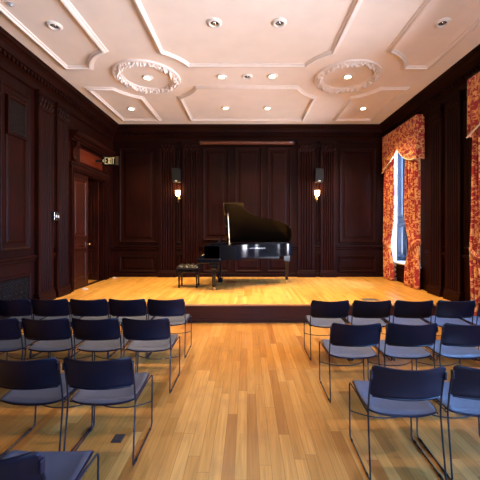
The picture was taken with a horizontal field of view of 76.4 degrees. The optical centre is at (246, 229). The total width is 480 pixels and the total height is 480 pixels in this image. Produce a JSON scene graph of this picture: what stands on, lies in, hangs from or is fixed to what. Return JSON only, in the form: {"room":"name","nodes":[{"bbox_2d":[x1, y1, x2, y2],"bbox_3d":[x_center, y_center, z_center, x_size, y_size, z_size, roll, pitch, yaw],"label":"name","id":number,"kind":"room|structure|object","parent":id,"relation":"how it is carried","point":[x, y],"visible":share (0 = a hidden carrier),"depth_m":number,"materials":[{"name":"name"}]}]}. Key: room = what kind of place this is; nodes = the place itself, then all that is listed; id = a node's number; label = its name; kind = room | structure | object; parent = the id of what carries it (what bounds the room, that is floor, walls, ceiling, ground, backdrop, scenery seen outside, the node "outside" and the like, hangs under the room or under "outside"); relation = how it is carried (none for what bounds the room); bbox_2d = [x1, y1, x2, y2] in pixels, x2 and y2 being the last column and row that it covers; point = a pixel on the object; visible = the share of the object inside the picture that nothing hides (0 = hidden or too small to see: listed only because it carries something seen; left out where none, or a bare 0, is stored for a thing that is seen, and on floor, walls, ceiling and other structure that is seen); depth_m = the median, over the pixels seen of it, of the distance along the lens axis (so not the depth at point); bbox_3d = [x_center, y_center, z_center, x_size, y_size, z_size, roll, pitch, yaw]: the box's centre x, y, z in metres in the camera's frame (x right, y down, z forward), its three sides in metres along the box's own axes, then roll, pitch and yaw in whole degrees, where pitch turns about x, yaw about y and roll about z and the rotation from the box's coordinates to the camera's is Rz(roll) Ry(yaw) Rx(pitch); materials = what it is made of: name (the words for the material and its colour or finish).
{"room":"music room","nodes":[
{"label":"music room","id":0,"kind":"room"},
{"bbox_2d":[0,69,113,329],"bbox_3d":[-3.900,-0.610,2.770,0.260,4.820,12.140,0,0,0],"label":"wall","id":1,"kind":"structure","parent":0,"point":[34,172],"depth_m":5.57,"materials":[{"name":"brown wood"}]},
{"bbox_2d":[0,273,31,318],"bbox_3d":[-3.857,1.175,5.080,0.045,0.810,0.720,0,0,0],"label":"air vent","id":2,"kind":"object","parent":1,"relation":"in","point":[18,287],"visible":0.46,"depth_m":5.10,"materials":[{"name":"black metal"}]},
{"bbox_2d":[6,94,26,140],"bbox_3d":[-3.836,-1.865,5.090,0.045,0.630,0.420,0,0,0],"label":"air vent","id":3,"kind":"object","parent":1,"relation":"in","point":[16,110],"visible":1,"depth_m":5.07,"materials":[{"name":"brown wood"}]},
{"bbox_2d":[10,100,24,136],"bbox_3d":[-3.836,-1.857,5.090,0.016,0.504,0.330,0,0,0],"label":"grille","id":4,"kind":"object","parent":3,"relation":"attached to","point":[17,109],"depth_m":5.09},
{"bbox_2d":[52,212,59,220],"bbox_3d":[-3.816,-0.270,6.053,0.118,0.170,0.233,0,0,0],"label":"light switch","id":5,"kind":"object","parent":1,"relation":"attached to","point":[55,215],"visible":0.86,"depth_m":6.01,"materials":[{"name":"metal"}]},
{"bbox_2d":[69,129,115,291],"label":"door","id":6,"kind":"structure","parent":1,"relation":"in","point":[88,201],"depth_m":7.38,"materials":[{"name":"brown wood"}]},
{"bbox_2d":[69,129,115,155],"bbox_3d":[-3.760,-2.070,7.520,0.240,0.220,1.900,0,0,0],"label":"hood","id":7,"kind":"object","parent":6,"relation":"attached to","point":[87,143],"depth_m":7.24,"materials":[{"name":"brown wood"}]},
{"bbox_2d":[95,156,118,165],"bbox_3d":[-3.570,-1.750,7.747,0.620,0.230,0.079,0,0,0],"label":"exit sign","id":8,"kind":"object","parent":6,"relation":"attached to","point":[106,160],"visible":1,"depth_m":7.71,"materials":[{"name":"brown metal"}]},
{"bbox_2d":[0,26,479,141],"bbox_3d":[0.060,-2.755,2.770,7.880,0.430,12.140,0,0,0],"label":"trim","id":9,"kind":"structure","parent":1,"relation":"attached to","point":[16,60],"depth_m":7.79,"materials":[{"name":"brown wood"}]},
{"bbox_2d":[0,323,479,479],"bbox_3d":[0.060,1.750,1.125,8.080,0.100,9.050,0,0,0],"label":"floor","id":10,"kind":"structure","parent":0,"point":[247,401],"depth_m":2.68,"materials":[{"name":"brown wood"}]},
{"bbox_2d":[0,299,44,357],"bbox_3d":[-3.113,1.302,4.227,0.515,0.800,0.560,0,0,0],"label":"chair","id":11,"kind":"object","parent":10,"relation":"on","point":[21,308],"visible":0.56,"depth_m":4.01,"materials":[{"name":"blue fabric"}]},
{"bbox_2d":[0,318,48,360],"bbox_3d":[-2.601,1.302,3.357,0.515,0.800,0.560,0,0,0],"label":"chair","id":12,"kind":"object","parent":10,"relation":"on","point":[11,337],"visible":0.8,"depth_m":3.18,"materials":[{"name":"blue fabric"}]},
{"bbox_2d":[0,357,92,457],"bbox_3d":[-1.593,1.302,2.387,0.515,0.800,0.560,0,0,1],"label":"chair","id":13,"kind":"object","parent":10,"relation":"on","point":[37,382],"visible":0.82,"depth_m":2.19,"materials":[{"name":"blue fabric"}]},
{"bbox_2d":[0,450,99,479],"bbox_3d":[-1.090,1.302,1.457,0.515,0.800,0.560,0,0,0],"label":"chair","id":14,"kind":"object","parent":10,"relation":"on","point":[15,464],"visible":1,"depth_m":1.55,"materials":[{"name":"blue plastic"}]},
{"bbox_2d":[30,299,81,357],"bbox_3d":[-2.602,1.302,4.227,0.515,0.800,0.560,0,0,0],"label":"chair","id":15,"kind":"object","parent":10,"relation":"on","point":[49,309],"visible":0.57,"depth_m":4.01,"materials":[{"name":"blue fabric"}]},
{"bbox_2d":[21,318,92,360],"bbox_3d":[-2.083,1.302,3.357,0.515,0.800,0.560,0,0,0],"label":"chair","id":16,"kind":"object","parent":10,"relation":"on","point":[53,335],"visible":0.85,"depth_m":3.15,"materials":[{"name":"blue fabric"}]},
{"bbox_2d":[69,299,121,357],"bbox_3d":[-2.091,1.302,4.227,0.515,0.800,0.560,0,0,0],"label":"chair","id":17,"kind":"object","parent":10,"relation":"on","point":[97,309],"visible":0.62,"depth_m":4.01,"materials":[{"name":"blue fabric"}]},
{"bbox_2d":[71,318,136,392],"bbox_3d":[-1.565,1.302,3.357,0.515,0.800,0.560,0,0,0],"label":"chair","id":18,"kind":"object","parent":10,"relation":"on","point":[103,335],"visible":0.85,"depth_m":3.15,"materials":[{"name":"blue fabric"}]},
{"bbox_2d":[62,356,152,464],"bbox_3d":[-1.069,1.302,2.387,0.515,0.800,0.560,0,0,-1],"label":"chair","id":19,"kind":"object","parent":10,"relation":"on","point":[105,383],"visible":0.98,"depth_m":2.20,"materials":[{"name":"blue fabric"}]},
{"bbox_2d":[110,434,125,442],"bbox_3d":[-1.050,1.696,2.485,0.084,0.008,0.096,0,0,0],"label":"socket","id":20,"kind":"object","parent":10,"relation":"on","point":[117,438],"visible":1,"depth_m":2.48,"materials":[{"name":"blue metal"}]},
{"bbox_2d":[108,299,153,357],"bbox_3d":[-1.580,1.302,4.227,0.515,0.800,0.560,0,0,0],"label":"chair","id":21,"kind":"object","parent":10,"relation":"on","point":[136,309],"visible":0.65,"depth_m":4.01,"materials":[{"name":"blue fabric"}]},
{"bbox_2d":[121,318,179,392],"bbox_3d":[-1.047,1.302,3.357,0.515,0.800,0.560,0,0,0],"label":"chair","id":22,"kind":"object","parent":10,"relation":"on","point":[154,335],"visible":0.98,"depth_m":3.16,"materials":[{"name":"blue fabric"}]},
{"bbox_2d":[147,299,191,357],"bbox_3d":[-1.069,1.302,4.227,0.515,0.800,0.560,0,0,0],"label":"chair","id":23,"kind":"object","parent":10,"relation":"on","point":[174,310],"visible":0.77,"depth_m":4.02,"materials":[{"name":"blue fabric"}]},
{"bbox_2d":[54,277,462,322],"bbox_3d":[0.060,1.528,7.202,7.880,0.344,3.275,0,0,0],"label":"stage","id":24,"kind":"object","parent":10,"relation":"on","point":[235,299],"visible":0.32,"depth_m":6.51,"materials":[{"name":"brown wood"}]},
{"bbox_2d":[176,263,200,287],"bbox_3d":[-1.385,1.086,7.300,0.522,0.540,0.400,0,0,0],"label":"piano bench","id":25,"kind":"object","parent":24,"relation":"on","point":[182,267],"visible":1,"depth_m":7.13,"materials":[{"name":"black leather"}]},
{"bbox_2d":[176,263,200,268],"bbox_3d":[-1.385,0.866,7.300,0.520,0.100,0.400,0,0,0],"label":"cushion","id":26,"kind":"object","parent":25,"relation":"on","point":[182,266],"depth_m":7.12,"materials":[{"name":"black leather"}]},
{"bbox_2d":[197,203,292,289],"bbox_3d":[0.046,0.363,7.475,2.306,1.986,1.450,0,0,0],"label":"grand piano","id":27,"kind":"object","parent":24,"relation":"on","point":[248,235],"visible":1,"depth_m":7.47,"materials":[{"name":"black paint"}]},
{"bbox_2d":[361,298,379,300],"bbox_3d":[2.400,1.351,5.930,0.300,0.009,0.180,0,0,0],"label":"floor plate","id":28,"kind":"object","parent":24,"relation":"on","point":[364,299],"visible":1,"depth_m":5.91,"materials":[{"name":"metal"}]},
{"bbox_2d":[304,300,349,360],"bbox_3d":[1.075,1.302,4.147,0.515,0.800,0.560,0,0,0],"label":"chair","id":29,"kind":"object","parent":10,"relation":"on","point":[323,314],"visible":0.91,"depth_m":3.94,"materials":[{"name":"blue fabric"}]},
{"bbox_2d":[319,323,381,402],"bbox_3d":[1.068,1.302,3.187,0.515,0.800,0.560,0,0,0],"label":"chair","id":30,"kind":"object","parent":10,"relation":"on","point":[346,341],"visible":0.99,"depth_m":2.99,"materials":[{"name":"blue fabric"}]},
{"bbox_2d":[343,300,391,360],"bbox_3d":[1.619,1.302,4.147,0.515,0.800,0.560,0,0,0],"label":"chair","id":31,"kind":"object","parent":10,"relation":"on","point":[363,312],"visible":0.85,"depth_m":3.94,"materials":[{"name":"blue fabric"}]},
{"bbox_2d":[349,365,446,479],"bbox_3d":[1.087,1.302,2.247,0.515,0.800,0.560,0,0,2],"label":"chair","id":32,"kind":"object","parent":10,"relation":"on","point":[391,392],"visible":1,"depth_m":2.06,"materials":[{"name":"blue fabric"}]},
{"bbox_2d":[367,323,437,401],"bbox_3d":[1.616,1.302,3.187,0.515,0.800,0.560,0,0,0],"label":"chair","id":33,"kind":"object","parent":10,"relation":"on","point":[402,341],"visible":0.91,"depth_m":2.99,"materials":[{"name":"blue fabric"}]},
{"bbox_2d":[381,300,433,360],"bbox_3d":[2.163,1.302,4.147,0.515,0.800,0.560,0,0,0],"label":"chair","id":34,"kind":"object","parent":10,"relation":"on","point":[405,312],"visible":0.75,"depth_m":3.94,"materials":[{"name":"blue fabric"}]},
{"bbox_2d":[416,365,479,479],"bbox_3d":[1.639,1.302,2.247,0.515,0.800,0.560,0,0,2],"label":"chair","id":35,"kind":"object","parent":10,"relation":"on","point":[461,394],"visible":0.84,"depth_m":2.08,"materials":[{"name":"blue plastic"}]},
{"bbox_2d":[416,323,479,369],"bbox_3d":[2.164,1.302,3.187,0.515,0.800,0.560,0,0,0],"label":"chair","id":36,"kind":"object","parent":10,"relation":"on","point":[458,341],"visible":0.8,"depth_m":2.99,"materials":[{"name":"blue fabric"}]},
{"bbox_2d":[420,300,475,360],"bbox_3d":[2.707,1.302,4.147,0.515,0.800,0.560,0,0,0],"label":"chair","id":37,"kind":"object","parent":10,"relation":"on","point":[446,311],"visible":0.83,"depth_m":3.94,"materials":[{"name":"blue fabric"}]},
{"bbox_2d":[461,303,479,360],"bbox_3d":[3.251,1.302,4.147,0.515,0.800,0.560,0,0,0],"label":"chair","id":38,"kind":"object","parent":10,"relation":"on","point":[476,319],"visible":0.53,"depth_m":4.12,"materials":[{"name":"blue fabric"}]},
{"bbox_2d":[0,0,479,123],"bbox_3d":[0.060,-2.998,2.770,8.080,0.145,12.340,0,0,0],"label":"ceiling","id":39,"kind":"structure","parent":0,"point":[401,36],"depth_m":4.99,"materials":[{"name":"paint"}]},
{"bbox_2d":[45,20,62,30],"bbox_3d":[-2.800,-2.958,4.430,0.220,0.024,0.220,0,0,0],"label":"recessed light","id":40,"kind":"object","parent":39,"relation":"in","point":[53,25],"visible":1,"depth_m":4.42,"materials":[{"name":"white metal"}]},
{"bbox_2d":[112,59,180,93],"bbox_3d":[-1.940,-2.916,5.930,1.270,0.108,1.270,0,0,0],"label":"ceiling medallion","id":41,"kind":"object","parent":39,"relation":"attached to","point":[118,68],"visible":1,"depth_m":5.76,"materials":[{"name":"white paint"}]},
{"bbox_2d":[141,75,152,80],"bbox_3d":[-1.940,-2.958,5.940,0.220,0.024,0.220,0,0,0],"label":"recessed light","id":42,"kind":"object","parent":39,"relation":"in","point":[145,77],"visible":1,"depth_m":5.92,"materials":[{"name":"white glass"}]},
{"bbox_2d":[206,17,221,27],"bbox_3d":[-0.470,-2.958,4.370,0.220,0.024,0.220,0,0,0],"label":"recessed light","id":43,"kind":"object","parent":39,"relation":"in","point":[213,22],"visible":1,"depth_m":4.35,"materials":[{"name":"metal"}]},
{"bbox_2d":[216,74,226,79],"bbox_3d":[-0.490,-2.958,5.900,0.220,0.024,0.220,0,0,0],"label":"recessed light","id":44,"kind":"object","parent":39,"relation":"in","point":[219,76],"visible":1,"depth_m":5.88,"materials":[{"name":"white glass"}]},
{"bbox_2d":[221,106,229,109],"bbox_3d":[-0.520,-2.958,7.420,0.220,0.024,0.220,0,0,0],"label":"recessed light","id":45,"kind":"object","parent":39,"relation":"in","point":[222,107],"visible":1,"depth_m":7.39,"materials":[{"name":"white glass"}]},
{"bbox_2d":[241,74,252,79],"bbox_3d":[0.000,-2.958,5.900,0.220,0.024,0.220,0,0,0],"label":"recessed light","id":46,"kind":"object","parent":39,"relation":"in","point":[244,76],"visible":1,"depth_m":5.89,"materials":[{"name":"metal"}]},
{"bbox_2d":[263,106,271,109],"bbox_3d":[0.500,-2.958,7.420,0.220,0.024,0.220,0,0,0],"label":"recessed light","id":47,"kind":"object","parent":39,"relation":"in","point":[265,107],"visible":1,"depth_m":7.40,"materials":[{"name":"white glass"}]},
{"bbox_2d":[267,73,277,78],"bbox_3d":[0.490,-2.958,5.880,0.220,0.024,0.220,0,0,0],"label":"recessed light","id":48,"kind":"object","parent":39,"relation":"in","point":[271,75],"visible":1,"depth_m":5.86,"materials":[{"name":"white glass"}]},
{"bbox_2d":[271,17,286,27],"bbox_3d":[0.460,-2.958,4.370,0.220,0.024,0.220,0,0,0],"label":"recessed light","id":49,"kind":"object","parent":39,"relation":"in","point":[279,22],"visible":1,"depth_m":4.35,"materials":[{"name":"metal"}]},
{"bbox_2d":[313,59,381,93],"bbox_3d":[1.940,-2.916,5.930,1.270,0.108,1.270,0,0,0],"label":"ceiling medallion","id":50,"kind":"object","parent":39,"relation":"attached to","point":[375,68],"visible":1,"depth_m":5.75,"materials":[{"name":"white paint"}]},
{"bbox_2d":[342,74,353,79],"bbox_3d":[1.950,-2.958,5.900,0.220,0.024,0.220,0,0,0],"label":"recessed light","id":51,"kind":"object","parent":39,"relation":"in","point":[346,76],"visible":1,"depth_m":5.89,"materials":[{"name":"white glass"}]},
{"bbox_2d":[433,17,451,27],"bbox_3d":[2.800,-2.958,4.370,0.220,0.024,0.220,0,0,0],"label":"recessed light","id":52,"kind":"object","parent":39,"relation":"in","point":[443,22],"visible":1,"depth_m":4.35,"materials":[{"name":"metal"}]},
{"bbox_2d":[113,141,383,276],"bbox_3d":[0.060,-0.610,8.860,8.280,4.820,0.260,0,0,0],"label":"wall","id":53,"kind":"structure","parent":0,"point":[340,234],"depth_m":8.81,"materials":[{"name":"brown wood"}]},
{"bbox_2d":[172,168,180,182],"bbox_3d":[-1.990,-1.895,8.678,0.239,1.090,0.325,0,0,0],"label":"wall speaker","id":54,"kind":"object","parent":53,"relation":"attached to","point":[176,172],"visible":1,"depth_m":8.54,"materials":[{"name":"black plastic"}]},
{"bbox_2d":[175,190,180,201],"bbox_3d":[-1.970,-0.960,8.726,0.156,0.320,0.228,0,0,0],"label":"wall sconce","id":55,"kind":"object","parent":53,"relation":"attached to","point":[177,192],"visible":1,"depth_m":8.65,"materials":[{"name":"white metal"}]},
{"bbox_2d":[199,140,294,145],"bbox_3d":[-0.005,-2.500,8.760,2.730,0.120,0.160,0,0,0],"label":"projector screen","id":56,"kind":"object","parent":53,"relation":"attached to","point":[200,142],"visible":1,"depth_m":8.69,"materials":[{"name":"brown wood"}]},
{"bbox_2d":[315,190,319,201],"bbox_3d":[2.000,-0.960,8.726,0.156,0.320,0.228,0,0,0],"label":"wall sconce","id":57,"kind":"object","parent":53,"relation":"attached to","point":[317,192],"visible":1,"depth_m":8.64,"materials":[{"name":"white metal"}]},
{"bbox_2d":[314,168,323,182],"bbox_3d":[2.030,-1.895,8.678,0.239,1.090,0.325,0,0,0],"label":"wall speaker","id":58,"kind":"object","parent":53,"relation":"attached to","point":[318,172],"visible":1,"depth_m":8.54,"materials":[{"name":"black plastic"}]},
{"bbox_2d":[316,168,323,180],"bbox_3d":[2.030,-1.540,8.543,0.216,0.356,0.055,0,0,0],"label":"speaker grille","id":59,"kind":"object","parent":58,"relation":"attached to","point":[319,171],"depth_m":8.53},
{"bbox_2d":[399,90,471,323],"bbox_3d":[4.220,-0.610,2.770,0.660,4.820,12.140,0,0,0],"label":"wall","id":60,"kind":"structure","parent":0,"point":[446,168],"depth_m":5.97,"materials":[{"name":"brown wood"}]},
{"bbox_2d":[382,114,424,172],"bbox_3d":[3.885,-2.100,7.710,0.220,1.041,1.712,0,0,0],"label":"valance","id":61,"kind":"object","parent":60,"relation":"attached to","point":[395,140],"visible":1,"depth_m":7.26,"materials":[{"name":"red fabric"}]},
{"bbox_2d":[383,156,394,280],"bbox_3d":[3.870,-0.477,8.328,0.202,3.646,0.540,0,0,0],"label":"curtain","id":62,"kind":"object","parent":61,"relation":"hanging from","point":[389,173],"visible":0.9,"depth_m":8.26,"materials":[{"name":"red fabric"}]},
{"bbox_2d":[404,135,420,289],"bbox_3d":[3.870,-0.477,7.154,0.202,3.646,0.606,0,0,0],"label":"curtain","id":63,"kind":"object","parent":61,"relation":"hanging from","point":[412,184],"visible":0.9,"depth_m":7.04,"materials":[{"name":"red fabric"}]},
{"bbox_2d":[394,152,420,282],"bbox_3d":[4.240,-0.542,7.760,0.600,3.756,1.520,0,0,0],"label":"window","id":64,"kind":"structure","parent":60,"relation":"in","point":[402,239],"depth_m":8.46,"materials":[{"name":"glass"}]},
{"bbox_2d":[391,152,396,280],"bbox_3d":[3.970,-0.457,8.260,0.044,3.606,0.360,0,0,0],"label":"sheer curtain","id":65,"kind":"object","parent":64,"relation":"hanging from","point":[394,234],"visible":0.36,"depth_m":8.13,"materials":[{"name":"white fabric"}]},
{"bbox_2d":[466,69,479,137],"bbox_3d":[3.885,-2.100,4.380,0.220,1.041,1.772,0,0,0],"label":"valance","id":66,"kind":"object","parent":60,"relation":"attached to","point":[473,81],"visible":1,"depth_m":5.11,"materials":[{"name":"red fabric"}]},
{"bbox_2d":[469,110,479,315],"bbox_3d":[3.870,-0.305,4.985,0.202,3.990,0.577,0,0,0],"label":"curtain","id":67,"kind":"object","parent":66,"relation":"hanging from","point":[474,245],"visible":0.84,"depth_m":5.11,"materials":[{"name":"red fabric"}]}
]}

